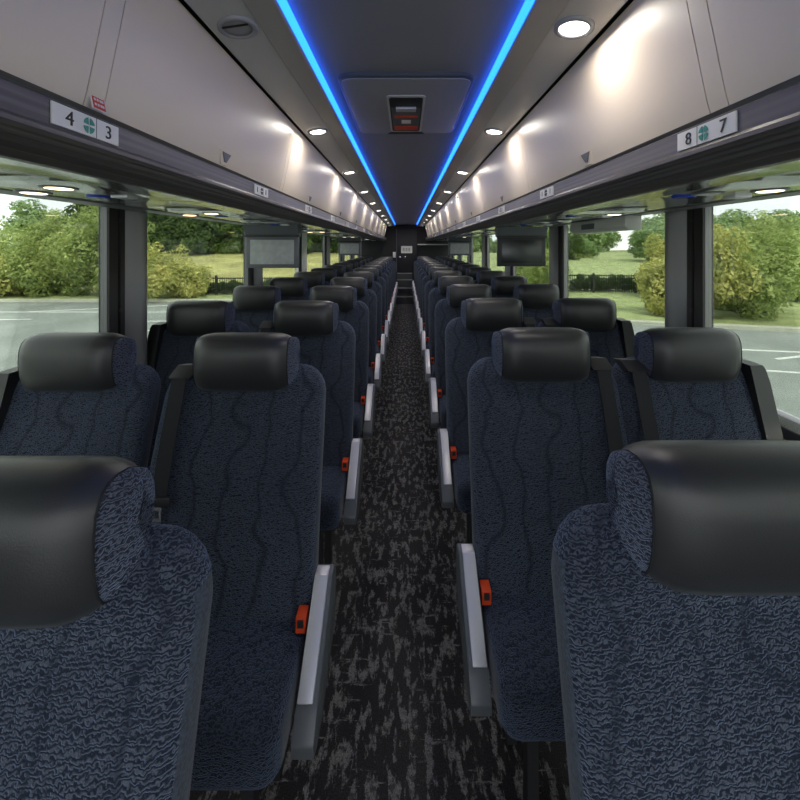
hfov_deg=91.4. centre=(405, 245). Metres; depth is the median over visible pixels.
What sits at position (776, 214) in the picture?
tree
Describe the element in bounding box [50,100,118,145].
number plate
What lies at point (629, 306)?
lawn
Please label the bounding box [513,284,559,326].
seat
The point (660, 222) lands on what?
tree
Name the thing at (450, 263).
seat
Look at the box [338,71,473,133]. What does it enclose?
roof hatch
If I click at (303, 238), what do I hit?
pillar
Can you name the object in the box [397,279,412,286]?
step
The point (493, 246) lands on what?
tree
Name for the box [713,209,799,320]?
leafy tree
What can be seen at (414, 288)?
seat
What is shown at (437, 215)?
bin
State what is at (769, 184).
panel
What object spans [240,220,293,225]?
panel
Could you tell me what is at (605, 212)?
panel
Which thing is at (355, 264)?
seat
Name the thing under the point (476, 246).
tree
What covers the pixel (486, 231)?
panel
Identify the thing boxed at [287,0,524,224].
ceiling
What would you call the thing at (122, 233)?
pillar
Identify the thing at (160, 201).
trim
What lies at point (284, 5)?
led strip
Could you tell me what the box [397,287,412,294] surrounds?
step
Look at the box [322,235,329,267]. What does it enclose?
pillar
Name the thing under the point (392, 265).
seat
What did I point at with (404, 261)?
door
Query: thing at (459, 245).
monitor
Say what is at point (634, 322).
kerb
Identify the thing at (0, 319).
parking line
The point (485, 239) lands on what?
pillar
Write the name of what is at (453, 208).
bin
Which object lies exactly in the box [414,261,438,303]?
seat
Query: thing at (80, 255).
leafy tree
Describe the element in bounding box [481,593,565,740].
seat cushion
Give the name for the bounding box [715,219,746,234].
tree
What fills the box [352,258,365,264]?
seat
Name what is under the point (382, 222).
bin
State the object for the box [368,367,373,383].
seat cushion
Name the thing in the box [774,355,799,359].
parking line
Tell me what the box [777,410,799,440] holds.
wall
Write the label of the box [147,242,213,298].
bush
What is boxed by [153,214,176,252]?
tree
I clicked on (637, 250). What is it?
tree
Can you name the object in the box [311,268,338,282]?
seat
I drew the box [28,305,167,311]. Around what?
parking line
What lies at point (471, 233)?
panel
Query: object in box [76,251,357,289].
hill
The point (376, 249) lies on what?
wall
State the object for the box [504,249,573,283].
leafy tree
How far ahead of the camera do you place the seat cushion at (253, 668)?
0.90 m
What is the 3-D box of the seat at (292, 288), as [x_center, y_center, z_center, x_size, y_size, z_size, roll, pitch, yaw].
[-1.080,0.932,3.412,0.528,1.296,0.569,0,0,0]
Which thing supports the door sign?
attached to the door
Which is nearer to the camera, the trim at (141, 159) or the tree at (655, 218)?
the trim at (141, 159)
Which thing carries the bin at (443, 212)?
attached to the wall at (376, 249)
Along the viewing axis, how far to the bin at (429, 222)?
9.26 m
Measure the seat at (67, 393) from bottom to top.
1.296 m
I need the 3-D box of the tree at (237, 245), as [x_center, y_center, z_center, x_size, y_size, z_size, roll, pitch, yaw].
[-18.294,-2.243,44.956,6.102,6.962,8.491,0,0,-20]
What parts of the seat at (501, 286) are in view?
backrest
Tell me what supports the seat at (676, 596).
on the floor
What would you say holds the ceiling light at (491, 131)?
attached to the wall at (376, 249)
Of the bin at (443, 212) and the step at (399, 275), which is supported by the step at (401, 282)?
the step at (399, 275)
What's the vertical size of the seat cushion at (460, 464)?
0.137 m
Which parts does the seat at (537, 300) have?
backrest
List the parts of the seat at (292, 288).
backrest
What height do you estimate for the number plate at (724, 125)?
0.038 m
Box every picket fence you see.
[201,275,273,294]
[569,273,640,292]
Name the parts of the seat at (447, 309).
armrest, backrest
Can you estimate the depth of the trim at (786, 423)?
1.34 m
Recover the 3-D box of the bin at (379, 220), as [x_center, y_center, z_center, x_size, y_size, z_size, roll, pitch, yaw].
[-0.591,-0.427,8.196,0.087,0.326,1.138,0,0,0]
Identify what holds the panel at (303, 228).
attached to the wall at (376, 249)
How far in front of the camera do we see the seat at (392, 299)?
7.32 m
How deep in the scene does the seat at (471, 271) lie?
5.23 m
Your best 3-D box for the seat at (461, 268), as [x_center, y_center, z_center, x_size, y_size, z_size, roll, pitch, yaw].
[0.986,0.932,5.910,0.528,1.296,0.569,0,0,0]
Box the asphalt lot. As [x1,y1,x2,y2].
[0,302,799,418]
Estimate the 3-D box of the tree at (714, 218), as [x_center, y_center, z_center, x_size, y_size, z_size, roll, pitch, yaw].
[33.964,-1.012,45.809,7.032,6.007,6.648,0,0,-33]
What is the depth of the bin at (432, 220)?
8.14 m
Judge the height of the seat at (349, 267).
1.296 m
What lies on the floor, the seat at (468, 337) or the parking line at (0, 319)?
the seat at (468, 337)
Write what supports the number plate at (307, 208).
attached to the wall at (376, 249)
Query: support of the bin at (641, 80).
attached to the wall at (376, 249)
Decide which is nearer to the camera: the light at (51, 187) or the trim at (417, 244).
the light at (51, 187)
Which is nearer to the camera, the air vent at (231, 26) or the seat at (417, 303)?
the air vent at (231, 26)
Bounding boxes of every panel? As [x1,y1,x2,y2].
[0,176,149,198]
[164,208,247,217]
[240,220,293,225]
[302,226,315,229]
[303,230,331,232]
[320,233,343,234]
[468,233,491,234]
[479,230,494,232]
[518,220,571,225]
[564,208,647,217]
[662,176,799,198]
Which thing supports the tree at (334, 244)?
on the hill at (223, 265)
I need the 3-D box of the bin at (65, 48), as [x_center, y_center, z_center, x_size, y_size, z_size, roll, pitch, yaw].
[-0.591,-0.427,0.216,0.087,0.326,1.138,0,0,0]
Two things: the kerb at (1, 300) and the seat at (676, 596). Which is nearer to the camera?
the seat at (676, 596)
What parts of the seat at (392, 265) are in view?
backrest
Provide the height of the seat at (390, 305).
1.296 m
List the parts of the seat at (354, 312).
backrest, armrest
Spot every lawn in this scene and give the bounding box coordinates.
[0,290,232,298]
[569,289,799,326]
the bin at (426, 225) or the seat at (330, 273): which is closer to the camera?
the seat at (330, 273)
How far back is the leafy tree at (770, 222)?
27.02 m
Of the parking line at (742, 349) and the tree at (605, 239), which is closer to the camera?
the parking line at (742, 349)
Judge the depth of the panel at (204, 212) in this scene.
1.75 m
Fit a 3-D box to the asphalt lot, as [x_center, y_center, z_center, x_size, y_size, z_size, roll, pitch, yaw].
[-10.000,3.080,2.500,100.000,0.300,55.000,0,0,0]
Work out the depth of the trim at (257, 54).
1.38 m
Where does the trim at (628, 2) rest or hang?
attached to the wall at (376, 249)
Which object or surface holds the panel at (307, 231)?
attached to the wall at (376, 249)
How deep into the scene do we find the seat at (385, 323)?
5.04 m
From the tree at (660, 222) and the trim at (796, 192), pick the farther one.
the tree at (660, 222)
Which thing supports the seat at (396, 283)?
on the floor
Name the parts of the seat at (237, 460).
backrest, leg, leg, armrest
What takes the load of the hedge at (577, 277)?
on the lawn at (629, 306)
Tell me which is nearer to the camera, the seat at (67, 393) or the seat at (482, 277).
the seat at (67, 393)
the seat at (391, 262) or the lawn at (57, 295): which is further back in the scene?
the lawn at (57, 295)
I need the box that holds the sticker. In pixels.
[90,95,106,113]
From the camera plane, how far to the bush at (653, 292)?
14.67 m
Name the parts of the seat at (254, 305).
backrest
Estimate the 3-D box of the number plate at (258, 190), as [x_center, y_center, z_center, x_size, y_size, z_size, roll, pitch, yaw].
[-0.598,-0.227,1.614,0.005,0.038,0.152,0,0,0]
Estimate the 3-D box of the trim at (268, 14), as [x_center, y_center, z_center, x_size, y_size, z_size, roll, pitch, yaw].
[-0.361,-0.621,5.200,0.078,0.038,13.600,0,0,0]
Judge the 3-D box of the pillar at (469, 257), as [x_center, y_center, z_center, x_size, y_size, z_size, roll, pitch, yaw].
[1.337,0.206,8.166,0.101,0.812,0.253,0,0,0]
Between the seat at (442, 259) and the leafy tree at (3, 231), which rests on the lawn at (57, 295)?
the leafy tree at (3, 231)
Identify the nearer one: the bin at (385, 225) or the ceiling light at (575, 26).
the ceiling light at (575, 26)
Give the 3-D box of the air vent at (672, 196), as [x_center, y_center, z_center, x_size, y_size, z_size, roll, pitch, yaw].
[0.840,-0.149,1.180,0.068,0.009,0.068,0,0,0]
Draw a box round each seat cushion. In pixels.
[190,619,306,789]
[320,466,347,530]
[353,402,364,437]
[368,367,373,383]
[376,345,379,352]
[431,362,434,377]
[438,395,446,428]
[451,455,471,513]
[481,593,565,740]
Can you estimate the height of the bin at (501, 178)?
0.326 m
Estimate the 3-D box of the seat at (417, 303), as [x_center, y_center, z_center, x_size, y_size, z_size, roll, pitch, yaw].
[0.452,0.932,6.694,0.576,1.296,0.569,0,0,0]
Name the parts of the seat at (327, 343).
backrest, leg, leg, armrest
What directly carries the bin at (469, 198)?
attached to the wall at (376, 249)
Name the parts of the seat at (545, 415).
armrest, leg, leg, backrest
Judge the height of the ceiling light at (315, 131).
0.024 m
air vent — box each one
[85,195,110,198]
[671,195,695,198]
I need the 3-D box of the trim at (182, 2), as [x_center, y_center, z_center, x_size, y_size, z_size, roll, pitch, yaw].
[-0.575,-0.632,5.200,0.090,0.015,13.600,0,0,0]
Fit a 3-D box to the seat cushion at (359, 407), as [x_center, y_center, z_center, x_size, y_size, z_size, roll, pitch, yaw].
[-0.526,1.113,2.564,0.500,0.137,0.405,0,0,0]
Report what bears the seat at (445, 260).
on the floor
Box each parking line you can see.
[0,319,29,319]
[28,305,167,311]
[742,349,799,352]
[766,370,799,373]
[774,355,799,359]
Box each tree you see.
[0,198,65,250]
[0,208,83,297]
[0,219,40,255]
[32,203,155,296]
[50,203,98,249]
[98,213,173,252]
[150,216,225,253]
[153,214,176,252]
[176,217,241,254]
[218,222,242,253]
[307,233,321,253]
[310,234,338,252]
[473,235,492,250]
[473,240,479,251]
[490,239,496,252]
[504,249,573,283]
[546,228,572,250]
[569,225,621,251]
[569,233,585,259]
[569,234,603,257]
[627,217,664,244]
[627,221,664,261]
[629,213,664,241]
[660,214,732,244]
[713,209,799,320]
[715,208,760,228]
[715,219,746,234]
[740,216,790,241]
[752,209,799,237]
[754,216,799,300]
[772,210,799,224]
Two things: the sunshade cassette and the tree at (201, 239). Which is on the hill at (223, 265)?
the tree at (201, 239)
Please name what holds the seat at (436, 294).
on the floor
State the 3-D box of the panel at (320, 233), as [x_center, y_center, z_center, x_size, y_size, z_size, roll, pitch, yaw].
[-0.931,-0.154,5.005,0.302,0.020,0.340,0,0,0]
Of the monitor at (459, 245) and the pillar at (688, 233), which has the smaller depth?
the pillar at (688, 233)
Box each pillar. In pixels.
[99,206,146,364]
[243,225,262,285]
[296,233,306,271]
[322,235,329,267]
[339,255,344,262]
[467,237,472,263]
[482,235,489,267]
[505,266,515,275]
[549,225,568,298]
[665,206,712,326]
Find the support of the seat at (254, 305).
on the floor
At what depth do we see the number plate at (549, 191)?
1.65 m
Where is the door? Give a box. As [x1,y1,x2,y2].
[396,229,416,271]
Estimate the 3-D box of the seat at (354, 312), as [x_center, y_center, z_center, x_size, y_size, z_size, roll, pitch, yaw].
[-0.502,0.932,2.647,0.576,1.296,0.569,0,0,0]
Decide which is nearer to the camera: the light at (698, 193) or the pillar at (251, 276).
the light at (698, 193)
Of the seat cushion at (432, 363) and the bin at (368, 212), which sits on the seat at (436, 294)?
the seat cushion at (432, 363)
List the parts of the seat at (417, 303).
backrest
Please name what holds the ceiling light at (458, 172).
attached to the wall at (376, 249)
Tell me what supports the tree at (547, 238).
on the hill at (614, 262)
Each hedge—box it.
[203,279,268,294]
[569,273,637,289]
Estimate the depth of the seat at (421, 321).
5.22 m
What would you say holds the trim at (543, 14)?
attached to the wall at (376, 249)
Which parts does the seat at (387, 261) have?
backrest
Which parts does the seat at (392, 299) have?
backrest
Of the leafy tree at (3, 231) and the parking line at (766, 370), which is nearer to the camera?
the parking line at (766, 370)
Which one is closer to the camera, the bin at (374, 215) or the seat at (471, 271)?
the seat at (471, 271)
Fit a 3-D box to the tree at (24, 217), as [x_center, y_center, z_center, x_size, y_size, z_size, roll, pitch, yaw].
[-44.895,-2.122,48.220,8.790,7.509,8.310,0,0,-18]
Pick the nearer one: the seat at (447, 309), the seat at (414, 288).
the seat at (447, 309)
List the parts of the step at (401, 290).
riser panel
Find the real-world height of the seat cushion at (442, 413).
0.137 m
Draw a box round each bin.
[0,0,124,112]
[101,0,294,191]
[282,127,335,211]
[328,171,354,220]
[349,192,365,225]
[361,203,372,229]
[369,211,377,231]
[375,216,381,233]
[379,221,383,234]
[382,223,386,235]
[425,223,429,235]
[428,221,432,234]
[430,216,436,233]
[434,211,442,231]
[439,203,450,229]
[446,192,462,225]
[457,171,483,220]
[476,127,529,211]
[517,0,710,191]
[687,0,799,112]
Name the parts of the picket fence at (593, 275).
post, post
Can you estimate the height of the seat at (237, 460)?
1.296 m
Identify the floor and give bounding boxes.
[189,299,570,799]
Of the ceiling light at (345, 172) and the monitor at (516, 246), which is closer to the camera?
the ceiling light at (345, 172)
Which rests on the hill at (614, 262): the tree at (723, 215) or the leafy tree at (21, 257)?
the tree at (723, 215)
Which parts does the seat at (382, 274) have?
backrest, armrest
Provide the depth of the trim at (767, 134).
0.88 m
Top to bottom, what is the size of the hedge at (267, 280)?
0.950 m
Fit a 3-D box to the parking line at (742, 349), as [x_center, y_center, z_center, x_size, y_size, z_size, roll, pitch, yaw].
[13.750,2.927,10.200,12.728,0.006,0.110,0,0,11]
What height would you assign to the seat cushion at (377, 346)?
0.137 m
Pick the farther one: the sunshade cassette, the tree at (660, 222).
the tree at (660, 222)
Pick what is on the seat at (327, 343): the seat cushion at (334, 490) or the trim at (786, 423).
the seat cushion at (334, 490)
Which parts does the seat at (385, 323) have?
backrest, armrest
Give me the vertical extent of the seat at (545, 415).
1.296 m
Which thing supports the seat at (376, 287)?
on the floor
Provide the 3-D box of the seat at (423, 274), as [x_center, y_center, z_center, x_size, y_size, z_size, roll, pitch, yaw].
[0.452,0.932,5.910,0.576,1.296,0.569,0,0,0]
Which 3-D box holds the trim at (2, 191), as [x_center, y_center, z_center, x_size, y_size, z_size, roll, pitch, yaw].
[-1.305,-0.432,5.200,0.170,0.535,13.600,0,0,0]
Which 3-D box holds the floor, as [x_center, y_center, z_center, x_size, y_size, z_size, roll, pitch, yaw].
[0.000,1.620,5.250,2.780,0.080,13.700,0,0,0]
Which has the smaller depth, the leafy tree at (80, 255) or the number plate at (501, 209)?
the number plate at (501, 209)
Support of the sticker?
attached to the bin at (65, 48)
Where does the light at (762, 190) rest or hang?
on the panel at (769, 184)
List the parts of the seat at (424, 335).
armrest, backrest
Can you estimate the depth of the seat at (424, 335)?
4.43 m
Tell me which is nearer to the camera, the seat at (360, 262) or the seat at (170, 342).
the seat at (170, 342)
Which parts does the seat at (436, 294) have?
armrest, backrest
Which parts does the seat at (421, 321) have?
armrest, backrest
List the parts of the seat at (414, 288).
backrest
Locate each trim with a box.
[0,70,386,240]
[0,157,380,240]
[0,188,364,240]
[178,0,386,224]
[184,0,391,226]
[243,0,395,225]
[416,0,568,225]
[417,244,447,244]
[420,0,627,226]
[425,0,633,224]
[425,75,799,240]
[431,160,799,240]
[446,190,799,240]
[778,415,799,434]
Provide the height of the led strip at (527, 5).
0.020 m
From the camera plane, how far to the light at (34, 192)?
1.07 m
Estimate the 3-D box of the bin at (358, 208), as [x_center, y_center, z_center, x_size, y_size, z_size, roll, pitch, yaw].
[-0.591,-0.427,4.776,0.087,0.326,1.138,0,0,0]
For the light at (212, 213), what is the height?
0.008 m
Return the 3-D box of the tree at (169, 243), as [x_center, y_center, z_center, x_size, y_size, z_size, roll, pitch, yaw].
[-24.449,-2.322,43.908,8.437,6.917,6.062,0,0,8]
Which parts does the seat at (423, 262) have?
backrest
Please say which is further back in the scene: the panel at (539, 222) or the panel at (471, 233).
the panel at (471, 233)
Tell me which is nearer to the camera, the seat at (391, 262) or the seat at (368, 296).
the seat at (368, 296)
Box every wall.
[362,225,449,281]
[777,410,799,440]
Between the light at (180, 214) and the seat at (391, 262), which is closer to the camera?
the light at (180, 214)
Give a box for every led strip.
[277,0,394,223]
[417,0,534,223]
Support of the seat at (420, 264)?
on the floor
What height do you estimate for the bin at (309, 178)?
0.326 m
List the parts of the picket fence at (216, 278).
post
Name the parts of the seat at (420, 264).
backrest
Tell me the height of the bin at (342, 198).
0.326 m
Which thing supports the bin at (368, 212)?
attached to the wall at (376, 249)
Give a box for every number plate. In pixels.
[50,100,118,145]
[254,184,267,197]
[305,205,311,212]
[498,206,504,213]
[540,186,553,198]
[677,110,736,151]
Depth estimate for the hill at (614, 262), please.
44.96 m
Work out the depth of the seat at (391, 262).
9.65 m
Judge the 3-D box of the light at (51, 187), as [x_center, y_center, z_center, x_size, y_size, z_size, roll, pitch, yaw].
[-0.890,-0.150,1.000,0.083,0.007,0.083,0,0,-9]
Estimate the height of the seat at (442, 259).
1.296 m
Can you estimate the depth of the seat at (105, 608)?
0.47 m
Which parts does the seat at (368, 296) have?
backrest, armrest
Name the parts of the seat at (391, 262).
backrest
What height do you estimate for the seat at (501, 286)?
1.296 m
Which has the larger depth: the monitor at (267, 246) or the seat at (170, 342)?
the monitor at (267, 246)
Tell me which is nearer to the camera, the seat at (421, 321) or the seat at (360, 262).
the seat at (421, 321)
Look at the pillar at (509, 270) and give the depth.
4.98 m
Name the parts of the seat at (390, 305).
backrest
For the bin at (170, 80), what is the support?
attached to the wall at (376, 249)
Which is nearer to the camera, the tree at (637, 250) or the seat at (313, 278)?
the seat at (313, 278)
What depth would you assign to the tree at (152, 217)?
43.72 m
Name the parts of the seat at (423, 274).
backrest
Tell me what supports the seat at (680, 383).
on the floor
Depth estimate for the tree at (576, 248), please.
49.50 m
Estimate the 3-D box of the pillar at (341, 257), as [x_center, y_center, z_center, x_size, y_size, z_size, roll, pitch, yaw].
[-1.337,0.206,8.166,0.101,0.812,0.253,0,0,0]
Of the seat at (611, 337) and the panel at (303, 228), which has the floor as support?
the seat at (611, 337)
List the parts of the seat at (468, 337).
armrest, leg, backrest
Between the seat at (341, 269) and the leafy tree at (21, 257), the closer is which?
the seat at (341, 269)
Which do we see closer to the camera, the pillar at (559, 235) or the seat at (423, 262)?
the pillar at (559, 235)
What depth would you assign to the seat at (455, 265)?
6.80 m
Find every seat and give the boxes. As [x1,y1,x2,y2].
[0,332,160,467]
[0,456,212,799]
[147,300,250,470]
[150,332,335,799]
[227,286,280,331]
[259,300,362,563]
[270,277,309,300]
[294,272,329,288]
[310,286,374,437]
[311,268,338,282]
[323,265,345,276]
[330,277,381,435]
[333,263,352,271]
[340,261,359,268]
[344,272,385,363]
[347,260,362,266]
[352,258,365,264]
[353,268,388,344]
[360,265,391,330]
[365,263,392,320]
[370,261,394,312]
[373,260,395,303]
[376,258,396,296]
[380,257,396,287]
[389,257,397,292]
[412,257,429,291]
[413,258,431,298]
[414,259,435,295]
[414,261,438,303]
[415,262,441,317]
[417,264,446,327]
[418,267,452,340]
[420,271,461,358]
[424,276,473,385]
[428,284,491,428]
[437,298,536,542]
[440,258,453,263]
[444,259,458,264]
[447,261,464,267]
[452,262,470,270]
[456,327,627,799]
[458,264,479,274]
[462,267,490,280]
[473,271,505,285]
[491,276,526,297]
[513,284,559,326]
[538,298,634,366]
[551,440,799,799]
[611,327,783,444]
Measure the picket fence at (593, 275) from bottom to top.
1.200 m
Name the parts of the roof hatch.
handle frame, release handle, instruction plate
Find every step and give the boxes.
[396,295,412,303]
[397,273,411,278]
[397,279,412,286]
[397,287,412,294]
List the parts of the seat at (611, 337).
backrest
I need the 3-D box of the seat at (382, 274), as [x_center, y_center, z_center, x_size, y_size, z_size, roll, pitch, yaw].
[-0.502,0.932,5.707,0.576,1.296,0.569,0,0,0]
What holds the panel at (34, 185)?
attached to the wall at (376, 249)
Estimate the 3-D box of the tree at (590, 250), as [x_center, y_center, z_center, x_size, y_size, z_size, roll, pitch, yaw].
[24.552,0.054,54.110,4.395,3.754,4.155,0,0,-18]
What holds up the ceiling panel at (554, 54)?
attached to the wall at (376, 249)
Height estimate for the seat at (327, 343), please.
1.296 m
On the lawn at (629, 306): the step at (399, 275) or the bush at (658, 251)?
the bush at (658, 251)
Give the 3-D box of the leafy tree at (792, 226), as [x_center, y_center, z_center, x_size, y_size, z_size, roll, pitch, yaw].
[20.228,0.675,20.358,3.430,4.614,5.145,0,0,-8]
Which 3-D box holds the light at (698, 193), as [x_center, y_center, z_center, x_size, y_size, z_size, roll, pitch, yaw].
[0.860,-0.150,1.110,0.083,0.007,0.083,0,0,-9]
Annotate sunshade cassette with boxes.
[570,215,640,233]
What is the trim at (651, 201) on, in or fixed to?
attached to the wall at (376, 249)
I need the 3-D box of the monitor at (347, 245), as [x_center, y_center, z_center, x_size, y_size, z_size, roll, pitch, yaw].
[-1.030,0.005,7.130,0.420,0.330,0.120,0,0,0]
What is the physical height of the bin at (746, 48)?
0.326 m
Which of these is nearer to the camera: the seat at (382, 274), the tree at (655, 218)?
the seat at (382, 274)
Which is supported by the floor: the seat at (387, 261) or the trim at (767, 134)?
the seat at (387, 261)
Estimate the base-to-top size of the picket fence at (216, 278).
1.130 m
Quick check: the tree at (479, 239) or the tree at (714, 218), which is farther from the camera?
the tree at (479, 239)
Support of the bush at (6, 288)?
on the lawn at (57, 295)
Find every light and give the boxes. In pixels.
[13,190,52,194]
[37,185,78,190]
[180,214,198,215]
[202,212,220,214]
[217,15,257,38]
[308,128,327,135]
[343,171,355,174]
[456,171,468,174]
[484,128,503,135]
[554,15,594,38]
[690,191,726,195]
[750,188,790,192]
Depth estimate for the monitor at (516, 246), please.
3.25 m
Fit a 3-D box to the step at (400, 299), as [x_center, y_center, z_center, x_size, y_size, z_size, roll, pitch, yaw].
[-0.040,1.480,11.281,0.460,0.200,1.375,0,0,0]
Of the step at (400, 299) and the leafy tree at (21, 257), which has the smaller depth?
the step at (400, 299)
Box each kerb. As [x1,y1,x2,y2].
[0,299,232,301]
[626,319,799,331]
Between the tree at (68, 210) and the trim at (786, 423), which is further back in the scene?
the tree at (68, 210)
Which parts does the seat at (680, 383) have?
backrest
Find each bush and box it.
[0,244,40,295]
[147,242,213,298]
[633,233,664,290]
[635,223,763,315]
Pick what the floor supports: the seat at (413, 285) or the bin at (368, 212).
the seat at (413, 285)
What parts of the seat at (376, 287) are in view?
backrest, armrest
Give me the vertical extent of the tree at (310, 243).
6.744 m
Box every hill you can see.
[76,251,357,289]
[454,250,648,283]
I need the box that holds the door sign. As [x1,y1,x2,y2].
[401,246,411,252]
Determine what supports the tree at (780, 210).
on the hill at (614, 262)
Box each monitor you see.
[244,225,301,267]
[338,237,360,254]
[448,237,471,254]
[495,227,547,265]

